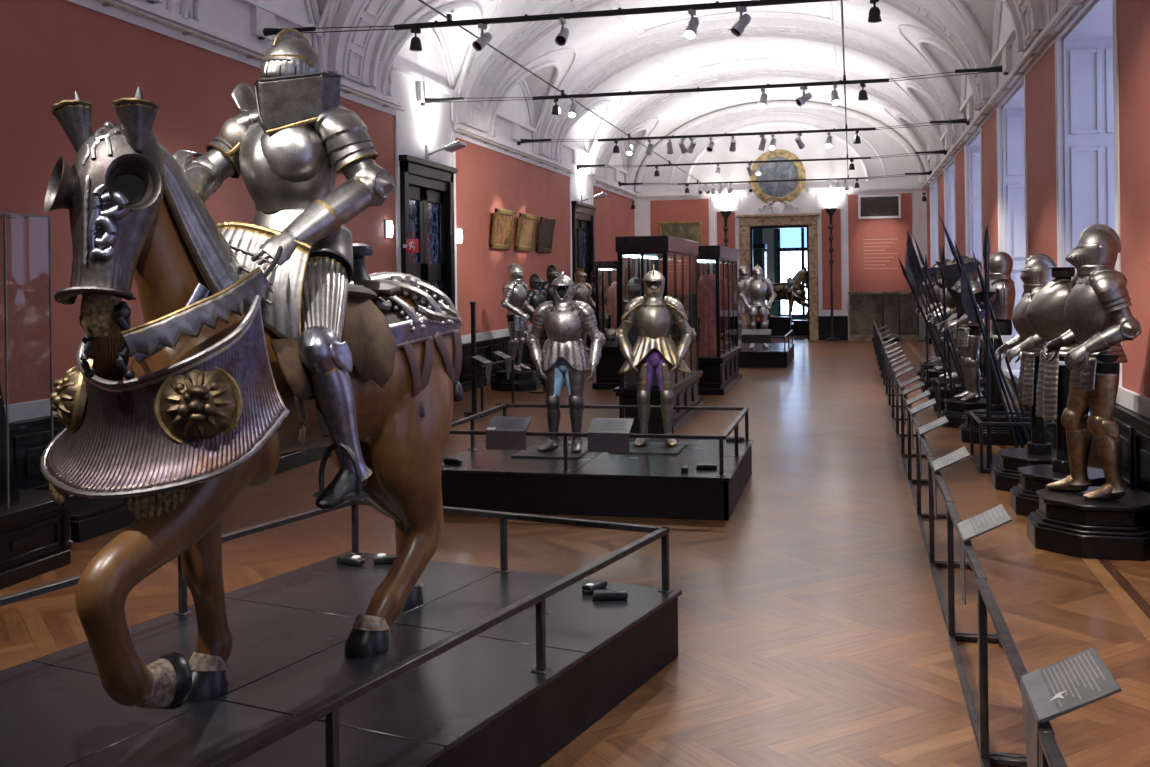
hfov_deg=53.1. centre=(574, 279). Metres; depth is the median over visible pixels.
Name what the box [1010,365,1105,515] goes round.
pedestal
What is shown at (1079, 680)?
plaque
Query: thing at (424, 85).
trim
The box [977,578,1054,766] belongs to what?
rail
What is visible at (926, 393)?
plaque
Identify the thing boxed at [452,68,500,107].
trim
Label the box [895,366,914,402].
plaque
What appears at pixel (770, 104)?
trim
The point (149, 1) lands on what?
trim
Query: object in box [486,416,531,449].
plaque
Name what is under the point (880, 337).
rail
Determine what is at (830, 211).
bowl
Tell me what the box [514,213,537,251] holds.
framed painting
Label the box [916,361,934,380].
pedestal
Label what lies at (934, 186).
niche
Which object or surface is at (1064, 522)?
pedestal
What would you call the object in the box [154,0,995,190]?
ceiling
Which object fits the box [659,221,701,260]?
framed painting
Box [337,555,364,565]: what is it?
sensor
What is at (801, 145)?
track spotlight
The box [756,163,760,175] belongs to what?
track spotlight
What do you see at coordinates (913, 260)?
halberd
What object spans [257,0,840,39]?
track
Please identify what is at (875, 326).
rail
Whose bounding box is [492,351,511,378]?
plaque
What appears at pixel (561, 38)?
track spotlight
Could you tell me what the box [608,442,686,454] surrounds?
slab
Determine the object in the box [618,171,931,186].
track
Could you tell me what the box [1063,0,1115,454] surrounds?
window
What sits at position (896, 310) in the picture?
wainscot
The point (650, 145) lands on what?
track spotlight
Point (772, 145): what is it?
track spotlight
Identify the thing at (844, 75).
cable
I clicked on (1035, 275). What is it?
armor
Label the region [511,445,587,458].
slab
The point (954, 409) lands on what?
pedestal
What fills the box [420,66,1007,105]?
track
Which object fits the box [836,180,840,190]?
track spotlight
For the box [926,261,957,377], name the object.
armor
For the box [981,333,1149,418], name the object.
trim
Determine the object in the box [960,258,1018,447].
halberd
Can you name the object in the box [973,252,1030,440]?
halberd
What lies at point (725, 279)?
robe
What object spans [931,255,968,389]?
armor
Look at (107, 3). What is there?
trim
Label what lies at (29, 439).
trim
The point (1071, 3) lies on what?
trim
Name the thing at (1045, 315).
cuirass
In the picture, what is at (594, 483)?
display platform
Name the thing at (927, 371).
spear
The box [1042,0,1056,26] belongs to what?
trim
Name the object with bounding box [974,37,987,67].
trim
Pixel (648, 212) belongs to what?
wall
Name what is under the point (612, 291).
garment
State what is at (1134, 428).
trim
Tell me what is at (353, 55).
ceiling arch
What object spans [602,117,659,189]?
trim
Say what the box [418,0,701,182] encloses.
cable
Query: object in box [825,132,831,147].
track spotlight
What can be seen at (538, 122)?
trim
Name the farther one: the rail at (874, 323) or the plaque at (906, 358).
the rail at (874, 323)
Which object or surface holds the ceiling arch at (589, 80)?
attached to the wall at (51, 50)
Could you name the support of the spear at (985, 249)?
on the rack at (980, 461)
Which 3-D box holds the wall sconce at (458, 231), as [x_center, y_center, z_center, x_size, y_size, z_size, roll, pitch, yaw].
[-2.017,-0.755,20.078,0.095,0.260,0.160,-1,0,14]
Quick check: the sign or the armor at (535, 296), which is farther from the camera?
the armor at (535, 296)
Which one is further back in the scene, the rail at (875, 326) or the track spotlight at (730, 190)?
the track spotlight at (730, 190)
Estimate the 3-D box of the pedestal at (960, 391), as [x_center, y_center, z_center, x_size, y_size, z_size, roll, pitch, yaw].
[5.550,1.721,16.463,0.800,0.320,0.800,-1,0,14]
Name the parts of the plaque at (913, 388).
plate, text plate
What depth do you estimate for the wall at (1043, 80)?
12.46 m
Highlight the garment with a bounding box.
[607,277,624,328]
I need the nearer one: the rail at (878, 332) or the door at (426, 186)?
the door at (426, 186)
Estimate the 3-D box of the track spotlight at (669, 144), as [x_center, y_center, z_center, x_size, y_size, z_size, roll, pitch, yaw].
[1.907,-2.671,23.093,0.128,0.317,0.205,-1,0,12]
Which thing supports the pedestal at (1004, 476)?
on the floor
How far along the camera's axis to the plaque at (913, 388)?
11.60 m
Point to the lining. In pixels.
(798, 226)
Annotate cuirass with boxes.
[1026,267,1077,420]
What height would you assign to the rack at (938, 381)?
0.500 m
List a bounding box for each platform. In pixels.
[0,499,681,766]
[441,404,752,520]
[730,330,794,367]
[768,321,793,332]
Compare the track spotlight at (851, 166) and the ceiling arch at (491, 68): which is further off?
the track spotlight at (851, 166)
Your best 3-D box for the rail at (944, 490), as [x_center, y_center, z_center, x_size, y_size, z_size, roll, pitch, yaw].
[2.319,1.552,6.904,0.283,0.731,1.592,-1,0,14]
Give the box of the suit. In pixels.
[172,28,393,508]
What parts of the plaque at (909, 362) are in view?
text plate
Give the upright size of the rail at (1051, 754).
0.731 m
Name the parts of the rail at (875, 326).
post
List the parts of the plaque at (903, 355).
text plate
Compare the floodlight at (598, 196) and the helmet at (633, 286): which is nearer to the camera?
the helmet at (633, 286)
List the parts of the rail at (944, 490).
post, rail, rail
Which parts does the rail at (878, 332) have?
post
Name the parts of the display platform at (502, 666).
deck panel, rail, rail post, deck panel, deck panel, rail post, rail post, deck panel, deck panel, rail, rail post, rail, deck panel, rail post, rail post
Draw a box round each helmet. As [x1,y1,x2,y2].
[605,326,616,345]
[626,274,640,300]
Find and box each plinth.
[67,447,331,541]
[623,301,670,386]
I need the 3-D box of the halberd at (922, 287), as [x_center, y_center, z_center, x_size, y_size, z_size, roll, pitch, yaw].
[5.934,0.710,19.099,0.774,2.269,0.078,-1,0,11]
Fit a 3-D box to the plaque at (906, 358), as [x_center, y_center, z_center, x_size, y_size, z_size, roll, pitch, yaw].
[4.301,1.249,15.220,0.209,0.425,0.345,-1,0,14]
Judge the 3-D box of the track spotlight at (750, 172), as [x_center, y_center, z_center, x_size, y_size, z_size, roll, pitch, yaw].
[4.258,-2.673,27.976,0.128,0.316,0.230,-1,0,45]
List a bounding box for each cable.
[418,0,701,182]
[841,0,848,177]
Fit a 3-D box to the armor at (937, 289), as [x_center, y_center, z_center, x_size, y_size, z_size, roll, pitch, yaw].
[6.227,0.596,19.687,0.579,1.910,0.823,-1,0,12]
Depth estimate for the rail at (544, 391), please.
19.70 m
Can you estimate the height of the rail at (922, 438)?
0.731 m
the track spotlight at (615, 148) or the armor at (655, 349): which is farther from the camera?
the track spotlight at (615, 148)
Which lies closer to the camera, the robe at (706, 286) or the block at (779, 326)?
the robe at (706, 286)
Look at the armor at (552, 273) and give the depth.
23.01 m
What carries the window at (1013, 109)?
attached to the wall at (1043, 80)
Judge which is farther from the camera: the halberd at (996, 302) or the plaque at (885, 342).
the plaque at (885, 342)
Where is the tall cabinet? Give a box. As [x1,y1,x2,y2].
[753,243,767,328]
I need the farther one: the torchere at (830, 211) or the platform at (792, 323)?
the platform at (792, 323)
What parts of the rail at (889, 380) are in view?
post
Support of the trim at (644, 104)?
attached to the wall at (51, 50)
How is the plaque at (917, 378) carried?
attached to the rail at (897, 379)
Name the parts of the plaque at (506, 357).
text plate, plate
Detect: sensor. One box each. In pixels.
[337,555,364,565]
[373,553,395,563]
[444,458,461,463]
[582,580,606,594]
[592,589,627,599]
[681,465,688,472]
[696,464,716,469]
[726,436,743,440]
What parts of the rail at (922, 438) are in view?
post, rail, rail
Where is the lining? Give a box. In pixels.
[750,225,809,339]
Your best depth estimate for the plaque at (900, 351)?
16.72 m
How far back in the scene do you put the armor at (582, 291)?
25.39 m
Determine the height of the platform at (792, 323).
0.350 m
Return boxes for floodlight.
[425,140,466,158]
[581,192,606,201]
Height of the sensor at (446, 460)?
0.046 m
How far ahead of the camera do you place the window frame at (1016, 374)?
16.88 m
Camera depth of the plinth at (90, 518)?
9.16 m
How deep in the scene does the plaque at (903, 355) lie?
15.85 m
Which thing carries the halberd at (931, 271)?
on the rack at (938, 381)
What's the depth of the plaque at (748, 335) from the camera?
24.78 m
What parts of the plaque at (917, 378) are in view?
text plate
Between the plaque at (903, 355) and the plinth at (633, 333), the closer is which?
the plinth at (633, 333)
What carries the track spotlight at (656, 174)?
attached to the track at (944, 151)
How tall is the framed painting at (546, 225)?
0.766 m
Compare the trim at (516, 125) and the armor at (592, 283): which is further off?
the armor at (592, 283)
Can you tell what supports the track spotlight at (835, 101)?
attached to the track at (996, 68)
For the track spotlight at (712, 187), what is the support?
attached to the track at (620, 184)
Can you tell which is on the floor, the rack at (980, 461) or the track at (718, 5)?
the rack at (980, 461)
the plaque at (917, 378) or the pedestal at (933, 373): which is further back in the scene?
the pedestal at (933, 373)
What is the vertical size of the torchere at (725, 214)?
4.880 m
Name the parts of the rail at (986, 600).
post, rail, post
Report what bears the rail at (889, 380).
on the floor
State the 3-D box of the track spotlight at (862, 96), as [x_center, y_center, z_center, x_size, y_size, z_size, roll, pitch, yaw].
[4.224,-2.756,16.872,0.144,0.245,0.142,-1,0,34]
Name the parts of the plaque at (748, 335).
text plate, plate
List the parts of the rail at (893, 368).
post, rail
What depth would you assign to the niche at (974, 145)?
22.49 m
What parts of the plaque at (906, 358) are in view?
text plate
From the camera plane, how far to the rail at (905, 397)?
12.33 m
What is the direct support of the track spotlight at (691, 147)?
attached to the track at (964, 120)
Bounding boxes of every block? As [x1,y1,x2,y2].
[768,317,791,335]
[793,320,807,335]
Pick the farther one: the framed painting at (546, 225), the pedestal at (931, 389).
the framed painting at (546, 225)
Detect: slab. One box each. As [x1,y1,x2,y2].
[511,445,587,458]
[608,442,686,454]
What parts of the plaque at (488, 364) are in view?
text plate, plate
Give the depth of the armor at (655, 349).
10.90 m
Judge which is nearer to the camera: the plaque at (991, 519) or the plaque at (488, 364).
the plaque at (991, 519)
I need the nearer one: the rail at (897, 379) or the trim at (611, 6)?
the rail at (897, 379)
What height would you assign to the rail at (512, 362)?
0.731 m
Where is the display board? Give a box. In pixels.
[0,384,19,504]
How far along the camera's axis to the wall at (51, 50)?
12.11 m
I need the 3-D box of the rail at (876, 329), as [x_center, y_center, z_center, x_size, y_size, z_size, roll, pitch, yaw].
[6.861,1.495,25.559,0.283,0.731,1.592,-1,0,14]
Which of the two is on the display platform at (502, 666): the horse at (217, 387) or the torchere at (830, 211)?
the horse at (217, 387)
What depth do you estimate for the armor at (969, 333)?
14.74 m
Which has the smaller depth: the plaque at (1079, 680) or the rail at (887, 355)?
the plaque at (1079, 680)
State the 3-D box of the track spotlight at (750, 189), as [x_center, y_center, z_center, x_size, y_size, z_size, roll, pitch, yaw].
[5.059,-2.651,33.231,0.128,0.300,0.254,-1,0,-9]
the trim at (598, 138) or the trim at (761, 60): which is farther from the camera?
the trim at (598, 138)
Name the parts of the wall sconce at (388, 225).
plate, lamp shade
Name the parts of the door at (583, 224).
glass pane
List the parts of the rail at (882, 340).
post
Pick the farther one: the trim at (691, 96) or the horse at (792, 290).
the horse at (792, 290)
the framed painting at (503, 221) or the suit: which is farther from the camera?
the framed painting at (503, 221)
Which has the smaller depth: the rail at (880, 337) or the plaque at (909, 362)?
the plaque at (909, 362)
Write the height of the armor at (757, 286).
1.898 m
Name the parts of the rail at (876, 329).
post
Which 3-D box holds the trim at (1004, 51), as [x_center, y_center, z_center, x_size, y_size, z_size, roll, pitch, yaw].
[5.494,-3.771,16.337,1.366,1.914,3.814,-1,0,14]
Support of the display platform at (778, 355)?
on the floor
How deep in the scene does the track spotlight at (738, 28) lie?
12.09 m
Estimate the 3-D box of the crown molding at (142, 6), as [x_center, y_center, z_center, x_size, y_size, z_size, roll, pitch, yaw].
[-3.216,-2.645,15.167,0.110,0.170,44.000,-1,0,14]
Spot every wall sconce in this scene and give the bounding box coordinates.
[384,220,392,237]
[456,229,462,243]
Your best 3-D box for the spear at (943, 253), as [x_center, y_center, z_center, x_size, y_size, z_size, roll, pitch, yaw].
[5.046,0.694,15.707,0.038,2.314,0.047,-1,0,-38]
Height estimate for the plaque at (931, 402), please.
0.425 m
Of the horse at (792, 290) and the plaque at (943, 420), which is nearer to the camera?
the plaque at (943, 420)
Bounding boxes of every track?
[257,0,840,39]
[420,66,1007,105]
[517,116,969,144]
[577,148,946,169]
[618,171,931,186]
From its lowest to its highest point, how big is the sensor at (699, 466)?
0.046 m
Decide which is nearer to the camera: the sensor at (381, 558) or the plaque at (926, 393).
the sensor at (381, 558)
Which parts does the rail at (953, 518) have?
post, rail, rail, post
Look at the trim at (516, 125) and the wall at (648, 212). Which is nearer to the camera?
the trim at (516, 125)
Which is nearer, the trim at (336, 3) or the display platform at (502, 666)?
the display platform at (502, 666)
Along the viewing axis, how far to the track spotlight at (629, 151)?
23.25 m
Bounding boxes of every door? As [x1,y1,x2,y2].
[399,154,457,305]
[571,201,596,347]
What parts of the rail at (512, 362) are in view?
post, rail, rail, post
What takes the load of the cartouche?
attached to the wall at (648, 212)
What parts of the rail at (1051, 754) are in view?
post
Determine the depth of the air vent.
34.75 m
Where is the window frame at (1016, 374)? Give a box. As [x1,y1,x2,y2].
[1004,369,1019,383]
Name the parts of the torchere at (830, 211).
stem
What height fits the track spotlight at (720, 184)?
0.317 m
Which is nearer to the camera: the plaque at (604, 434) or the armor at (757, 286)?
the plaque at (604, 434)
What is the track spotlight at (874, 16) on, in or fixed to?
attached to the track at (718, 5)
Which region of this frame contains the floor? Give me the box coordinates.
[0,335,1149,766]
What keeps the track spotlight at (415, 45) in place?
attached to the track at (718, 5)
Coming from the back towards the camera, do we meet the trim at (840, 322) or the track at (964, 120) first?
the trim at (840, 322)
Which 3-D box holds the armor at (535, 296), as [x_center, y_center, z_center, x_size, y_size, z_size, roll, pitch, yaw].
[-0.672,0.438,21.839,0.507,1.110,0.743,-1,0,31]
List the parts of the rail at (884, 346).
post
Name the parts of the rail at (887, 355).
post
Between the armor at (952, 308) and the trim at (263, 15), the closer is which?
the trim at (263, 15)
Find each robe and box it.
[697,268,720,355]
[711,268,726,351]
[720,271,731,348]
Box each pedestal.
[491,370,540,391]
[523,326,542,383]
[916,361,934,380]
[925,369,943,389]
[927,377,947,399]
[933,387,983,411]
[939,398,985,427]
[959,338,1030,445]
[991,360,1056,491]
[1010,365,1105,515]
[1027,486,1149,560]
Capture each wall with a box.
[0,0,634,404]
[634,100,926,339]
[753,229,807,320]
[926,0,1149,401]
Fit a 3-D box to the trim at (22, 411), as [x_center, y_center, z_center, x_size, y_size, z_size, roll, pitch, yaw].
[-3.206,1.075,15.175,0.035,0.150,44.000,-1,0,14]
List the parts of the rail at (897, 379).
post, rail, rail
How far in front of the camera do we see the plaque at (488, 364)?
16.65 m
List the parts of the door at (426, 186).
glass pane, glass pane, glass pane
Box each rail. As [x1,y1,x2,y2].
[464,358,513,416]
[529,372,565,393]
[874,323,876,351]
[875,326,877,358]
[876,329,879,362]
[878,332,885,370]
[879,336,885,374]
[881,340,885,381]
[883,345,899,394]
[885,351,899,404]
[888,358,905,416]
[891,366,906,431]
[895,377,925,453]
[900,388,927,479]
[907,405,946,514]
[915,426,968,562]
[928,456,997,636]
[946,502,1026,758]
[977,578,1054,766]
[1039,733,1067,766]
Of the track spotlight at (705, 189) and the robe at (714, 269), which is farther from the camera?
the track spotlight at (705, 189)
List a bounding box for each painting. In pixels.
[490,208,514,249]
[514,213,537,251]
[536,217,555,252]
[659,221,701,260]
[750,149,805,203]
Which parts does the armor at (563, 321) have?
arm plate, skirt plate, arm plate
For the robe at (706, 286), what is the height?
1.500 m
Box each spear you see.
[898,258,958,394]
[925,257,928,388]
[942,246,946,408]
[983,229,989,467]
[986,225,991,462]
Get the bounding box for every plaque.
[472,355,491,384]
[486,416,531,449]
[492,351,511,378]
[588,418,633,452]
[742,329,770,342]
[882,337,894,355]
[884,341,897,351]
[886,346,900,371]
[888,350,903,378]
[890,354,905,384]
[891,357,907,389]
[893,361,910,395]
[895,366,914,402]
[900,376,920,407]
[902,382,924,423]
[906,390,930,437]
[910,398,936,449]
[918,416,948,474]
[931,446,970,519]
[957,504,1011,604]
[1020,647,1121,766]
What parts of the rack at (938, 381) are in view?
post, post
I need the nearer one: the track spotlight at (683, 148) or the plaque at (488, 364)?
the plaque at (488, 364)
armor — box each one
[501,263,534,371]
[523,273,546,331]
[524,271,605,451]
[541,264,558,339]
[572,268,599,351]
[588,269,607,345]
[613,264,695,445]
[730,263,751,345]
[739,264,776,347]
[915,263,941,361]
[920,258,950,370]
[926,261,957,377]
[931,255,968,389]
[937,257,982,401]
[983,251,1015,334]
[995,253,1055,406]
[1043,224,1141,499]
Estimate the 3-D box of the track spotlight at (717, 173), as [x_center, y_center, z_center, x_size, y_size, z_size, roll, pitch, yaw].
[3.495,-2.663,28.152,0.128,0.316,0.228,-1,0,22]
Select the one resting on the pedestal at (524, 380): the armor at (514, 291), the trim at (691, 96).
the armor at (514, 291)
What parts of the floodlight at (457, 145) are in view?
arm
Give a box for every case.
[0,212,73,588]
[592,261,632,388]
[614,235,702,433]
[688,245,741,394]
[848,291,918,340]
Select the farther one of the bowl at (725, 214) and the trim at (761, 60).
the bowl at (725, 214)
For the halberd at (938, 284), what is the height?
2.325 m
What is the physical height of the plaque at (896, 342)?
0.425 m
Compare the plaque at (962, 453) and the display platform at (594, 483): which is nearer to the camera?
the plaque at (962, 453)
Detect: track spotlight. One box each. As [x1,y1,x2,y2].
[410,28,421,50]
[472,23,491,50]
[552,98,560,114]
[555,18,568,45]
[568,97,576,117]
[613,141,619,152]
[626,140,632,155]
[645,139,652,154]
[654,166,659,176]
[667,138,672,153]
[679,138,686,153]
[684,9,698,38]
[687,137,695,152]
[703,184,709,193]
[706,137,713,151]
[711,184,715,193]
[715,164,719,176]
[717,183,723,193]
[727,183,733,193]
[729,136,735,151]
[731,6,750,36]
[746,163,753,175]
[747,182,752,192]
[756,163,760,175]
[758,88,766,108]
[758,134,765,150]
[769,134,775,149]
[795,86,811,105]
[795,133,804,148]
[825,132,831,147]
[831,84,839,105]
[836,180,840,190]
[843,179,848,190]
[849,159,854,169]
[853,131,860,143]
[858,83,867,100]
[868,0,881,22]
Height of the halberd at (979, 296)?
2.270 m
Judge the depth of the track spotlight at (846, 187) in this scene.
32.57 m
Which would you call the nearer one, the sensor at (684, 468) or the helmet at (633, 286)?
the sensor at (684, 468)
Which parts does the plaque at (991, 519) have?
plate, text plate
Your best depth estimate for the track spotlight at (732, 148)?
22.77 m
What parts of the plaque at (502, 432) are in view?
plate, text plate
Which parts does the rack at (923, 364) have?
post, post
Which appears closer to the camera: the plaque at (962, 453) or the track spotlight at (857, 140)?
the plaque at (962, 453)
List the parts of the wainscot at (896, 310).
frame post, frame post, frame post, frame post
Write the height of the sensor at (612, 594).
0.046 m
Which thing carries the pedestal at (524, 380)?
on the floor
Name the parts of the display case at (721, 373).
frame post, frame post, frame post, frame post, frame post, frame post, frame post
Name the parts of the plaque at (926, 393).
plate, text plate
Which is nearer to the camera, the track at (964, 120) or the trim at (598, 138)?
the track at (964, 120)
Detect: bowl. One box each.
[720,211,731,233]
[825,208,836,231]
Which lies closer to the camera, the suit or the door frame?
the suit
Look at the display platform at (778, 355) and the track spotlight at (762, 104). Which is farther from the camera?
the display platform at (778, 355)
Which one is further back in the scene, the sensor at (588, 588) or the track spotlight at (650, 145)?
the track spotlight at (650, 145)
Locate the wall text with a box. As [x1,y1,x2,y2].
[863,239,897,268]
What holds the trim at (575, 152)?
attached to the wall at (51, 50)
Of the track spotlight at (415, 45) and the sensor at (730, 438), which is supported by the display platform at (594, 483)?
the sensor at (730, 438)
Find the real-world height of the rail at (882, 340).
0.731 m
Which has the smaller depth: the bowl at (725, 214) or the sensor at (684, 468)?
the sensor at (684, 468)
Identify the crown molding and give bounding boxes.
[95,0,636,195]
[923,0,1085,186]
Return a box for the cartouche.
[757,201,799,213]
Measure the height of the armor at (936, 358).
1.852 m
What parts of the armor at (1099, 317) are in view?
arm plate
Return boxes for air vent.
[858,194,900,218]
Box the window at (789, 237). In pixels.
[777,228,807,317]
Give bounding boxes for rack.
[921,362,947,392]
[935,378,985,417]
[970,411,1055,472]
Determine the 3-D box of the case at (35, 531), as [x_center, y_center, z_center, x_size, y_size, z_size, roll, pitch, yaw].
[-4.169,0.781,7.743,1.090,2.442,1.240,-1,0,14]
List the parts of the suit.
arm plate, etched shoulder plate, arm plate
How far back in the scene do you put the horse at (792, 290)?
40.35 m
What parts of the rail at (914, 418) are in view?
post, rail, rail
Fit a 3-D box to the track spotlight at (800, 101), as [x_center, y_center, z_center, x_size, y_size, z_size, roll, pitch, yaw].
[3.398,-2.717,17.071,0.253,0.302,0.128,-1,0,-19]
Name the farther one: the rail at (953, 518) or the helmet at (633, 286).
the helmet at (633, 286)
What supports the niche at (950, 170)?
attached to the wall at (1043, 80)
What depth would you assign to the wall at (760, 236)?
45.41 m
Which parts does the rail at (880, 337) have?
post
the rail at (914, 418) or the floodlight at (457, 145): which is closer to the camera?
the rail at (914, 418)
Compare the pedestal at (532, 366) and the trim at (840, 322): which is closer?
the pedestal at (532, 366)
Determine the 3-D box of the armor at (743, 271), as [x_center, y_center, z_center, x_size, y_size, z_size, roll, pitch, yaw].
[3.988,0.581,27.105,0.809,1.946,0.394,-1,0,0]
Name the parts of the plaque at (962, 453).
plate, text plate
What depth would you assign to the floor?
7.25 m
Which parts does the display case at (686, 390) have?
frame post, frame post, frame post, frame post, frame post, frame post, frame post, frame post, frame post, frame post, frame post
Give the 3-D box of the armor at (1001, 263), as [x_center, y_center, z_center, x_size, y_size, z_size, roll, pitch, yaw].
[4.962,0.162,13.463,0.360,0.969,0.442,-1,0,14]
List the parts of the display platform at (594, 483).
rail post, rail, deck panel, deck panel, rail post, rail, rail post, rail, deck panel, deck panel, rail post, rail, rail post, rail post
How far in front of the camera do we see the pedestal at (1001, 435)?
13.28 m
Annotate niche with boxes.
[932,180,937,264]
[947,161,954,260]
[968,132,981,361]
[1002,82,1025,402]
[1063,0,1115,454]
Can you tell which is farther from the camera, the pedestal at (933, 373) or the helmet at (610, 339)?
the helmet at (610, 339)
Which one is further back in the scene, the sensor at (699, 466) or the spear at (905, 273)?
the spear at (905, 273)
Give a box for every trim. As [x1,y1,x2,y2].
[4,313,608,422]
[9,319,608,489]
[101,0,637,196]
[144,0,163,3]
[166,0,343,72]
[315,0,394,62]
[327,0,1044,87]
[374,0,501,124]
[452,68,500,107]
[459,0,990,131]
[485,48,576,154]
[534,110,546,133]
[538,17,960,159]
[555,89,624,174]
[588,138,598,157]
[591,62,940,177]
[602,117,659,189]
[606,0,841,37]
[635,101,925,315]
[654,42,842,78]
[671,316,847,339]
[687,85,844,107]
[883,106,935,178]
[889,73,953,160]
[897,24,979,134]
[922,0,1082,188]
[925,320,1149,492]
[947,0,1024,95]
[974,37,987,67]
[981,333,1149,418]
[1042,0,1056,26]
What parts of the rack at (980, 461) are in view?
post, post, post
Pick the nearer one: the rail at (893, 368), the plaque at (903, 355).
the rail at (893, 368)
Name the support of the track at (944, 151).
attached to the wall at (51, 50)
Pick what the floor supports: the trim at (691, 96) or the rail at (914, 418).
the rail at (914, 418)
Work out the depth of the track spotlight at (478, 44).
12.76 m
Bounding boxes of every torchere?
[720,183,731,340]
[825,180,838,340]
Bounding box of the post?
[464,302,480,414]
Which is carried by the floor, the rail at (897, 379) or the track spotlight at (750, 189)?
the rail at (897, 379)
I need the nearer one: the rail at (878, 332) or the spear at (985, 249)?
the spear at (985, 249)
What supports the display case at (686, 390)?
on the floor
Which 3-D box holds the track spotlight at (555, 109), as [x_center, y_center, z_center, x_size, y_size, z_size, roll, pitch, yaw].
[-0.296,-2.699,17.961,0.144,0.245,0.142,-1,0,-20]
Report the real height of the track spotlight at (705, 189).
0.307 m
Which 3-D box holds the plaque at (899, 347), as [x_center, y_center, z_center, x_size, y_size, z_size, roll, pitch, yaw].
[4.892,1.242,17.649,0.209,0.425,0.345,-1,0,14]
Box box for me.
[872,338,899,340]
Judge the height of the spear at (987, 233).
2.424 m
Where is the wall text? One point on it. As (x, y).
(863, 239)
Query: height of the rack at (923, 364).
0.500 m
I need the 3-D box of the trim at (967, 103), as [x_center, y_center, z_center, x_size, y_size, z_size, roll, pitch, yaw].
[6.711,-3.786,21.393,1.366,1.914,3.814,-1,0,14]
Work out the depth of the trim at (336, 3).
14.89 m
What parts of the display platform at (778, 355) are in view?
deck panel, deck panel, rail, deck panel, deck panel, deck panel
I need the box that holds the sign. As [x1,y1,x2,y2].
[403,239,418,252]
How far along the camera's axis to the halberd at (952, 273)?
11.60 m
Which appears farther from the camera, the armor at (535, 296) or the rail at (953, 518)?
the armor at (535, 296)
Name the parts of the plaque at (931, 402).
plate, text plate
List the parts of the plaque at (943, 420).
plate, text plate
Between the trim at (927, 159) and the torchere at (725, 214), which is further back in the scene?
the torchere at (725, 214)
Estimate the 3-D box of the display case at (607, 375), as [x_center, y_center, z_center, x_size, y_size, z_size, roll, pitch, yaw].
[0.726,0.806,21.017,0.570,2.270,1.320,-1,0,14]
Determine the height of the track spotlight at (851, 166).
0.245 m
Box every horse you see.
[40,86,463,709]
[757,266,807,321]
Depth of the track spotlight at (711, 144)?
22.86 m
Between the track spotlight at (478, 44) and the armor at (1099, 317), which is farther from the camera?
the track spotlight at (478, 44)
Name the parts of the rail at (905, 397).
post, rail, rail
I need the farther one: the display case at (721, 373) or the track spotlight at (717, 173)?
the track spotlight at (717, 173)
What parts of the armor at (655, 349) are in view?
arm plate, skirt plate, arm plate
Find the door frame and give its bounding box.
[736,213,819,339]
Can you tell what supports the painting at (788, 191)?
attached to the wall at (648, 212)
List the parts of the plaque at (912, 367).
text plate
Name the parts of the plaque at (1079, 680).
plate, text plate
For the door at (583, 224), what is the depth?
29.72 m
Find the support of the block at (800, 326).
on the floor
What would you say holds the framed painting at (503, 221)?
attached to the wall at (51, 50)
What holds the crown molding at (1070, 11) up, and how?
attached to the wall at (1043, 80)
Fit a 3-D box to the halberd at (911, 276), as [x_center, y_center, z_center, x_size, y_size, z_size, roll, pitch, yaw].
[5.835,0.661,18.915,0.759,2.370,0.052,-1,0,13]
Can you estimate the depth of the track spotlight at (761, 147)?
22.62 m
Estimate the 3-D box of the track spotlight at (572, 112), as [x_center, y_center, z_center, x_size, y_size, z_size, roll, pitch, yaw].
[-0.034,-2.667,17.893,0.128,0.316,0.228,-1,0,14]
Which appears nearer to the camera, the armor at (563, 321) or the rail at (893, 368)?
the armor at (563, 321)
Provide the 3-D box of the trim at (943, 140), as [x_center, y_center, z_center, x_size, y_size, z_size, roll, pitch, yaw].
[7.929,-3.801,26.448,1.366,1.914,3.814,-1,0,14]
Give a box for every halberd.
[905,249,946,372]
[906,230,965,390]
[909,235,964,379]
[912,283,948,368]
[934,245,952,397]
[936,215,1029,441]
[949,240,1024,447]
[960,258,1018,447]
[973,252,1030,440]
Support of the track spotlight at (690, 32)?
attached to the track at (718, 5)
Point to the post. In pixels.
(473, 304)
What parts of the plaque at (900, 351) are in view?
text plate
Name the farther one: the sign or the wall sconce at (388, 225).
the sign
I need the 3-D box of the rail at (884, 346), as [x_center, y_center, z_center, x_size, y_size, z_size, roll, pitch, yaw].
[5.347,1.514,19.340,0.283,0.731,1.592,-1,0,14]
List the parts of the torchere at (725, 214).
stem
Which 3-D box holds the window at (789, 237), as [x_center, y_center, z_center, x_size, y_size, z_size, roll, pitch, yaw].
[8.834,-0.446,45.223,1.710,3.910,0.170,-1,0,14]
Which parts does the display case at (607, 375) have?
frame post, frame post, frame post, frame post, frame post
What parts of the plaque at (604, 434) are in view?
plate, text plate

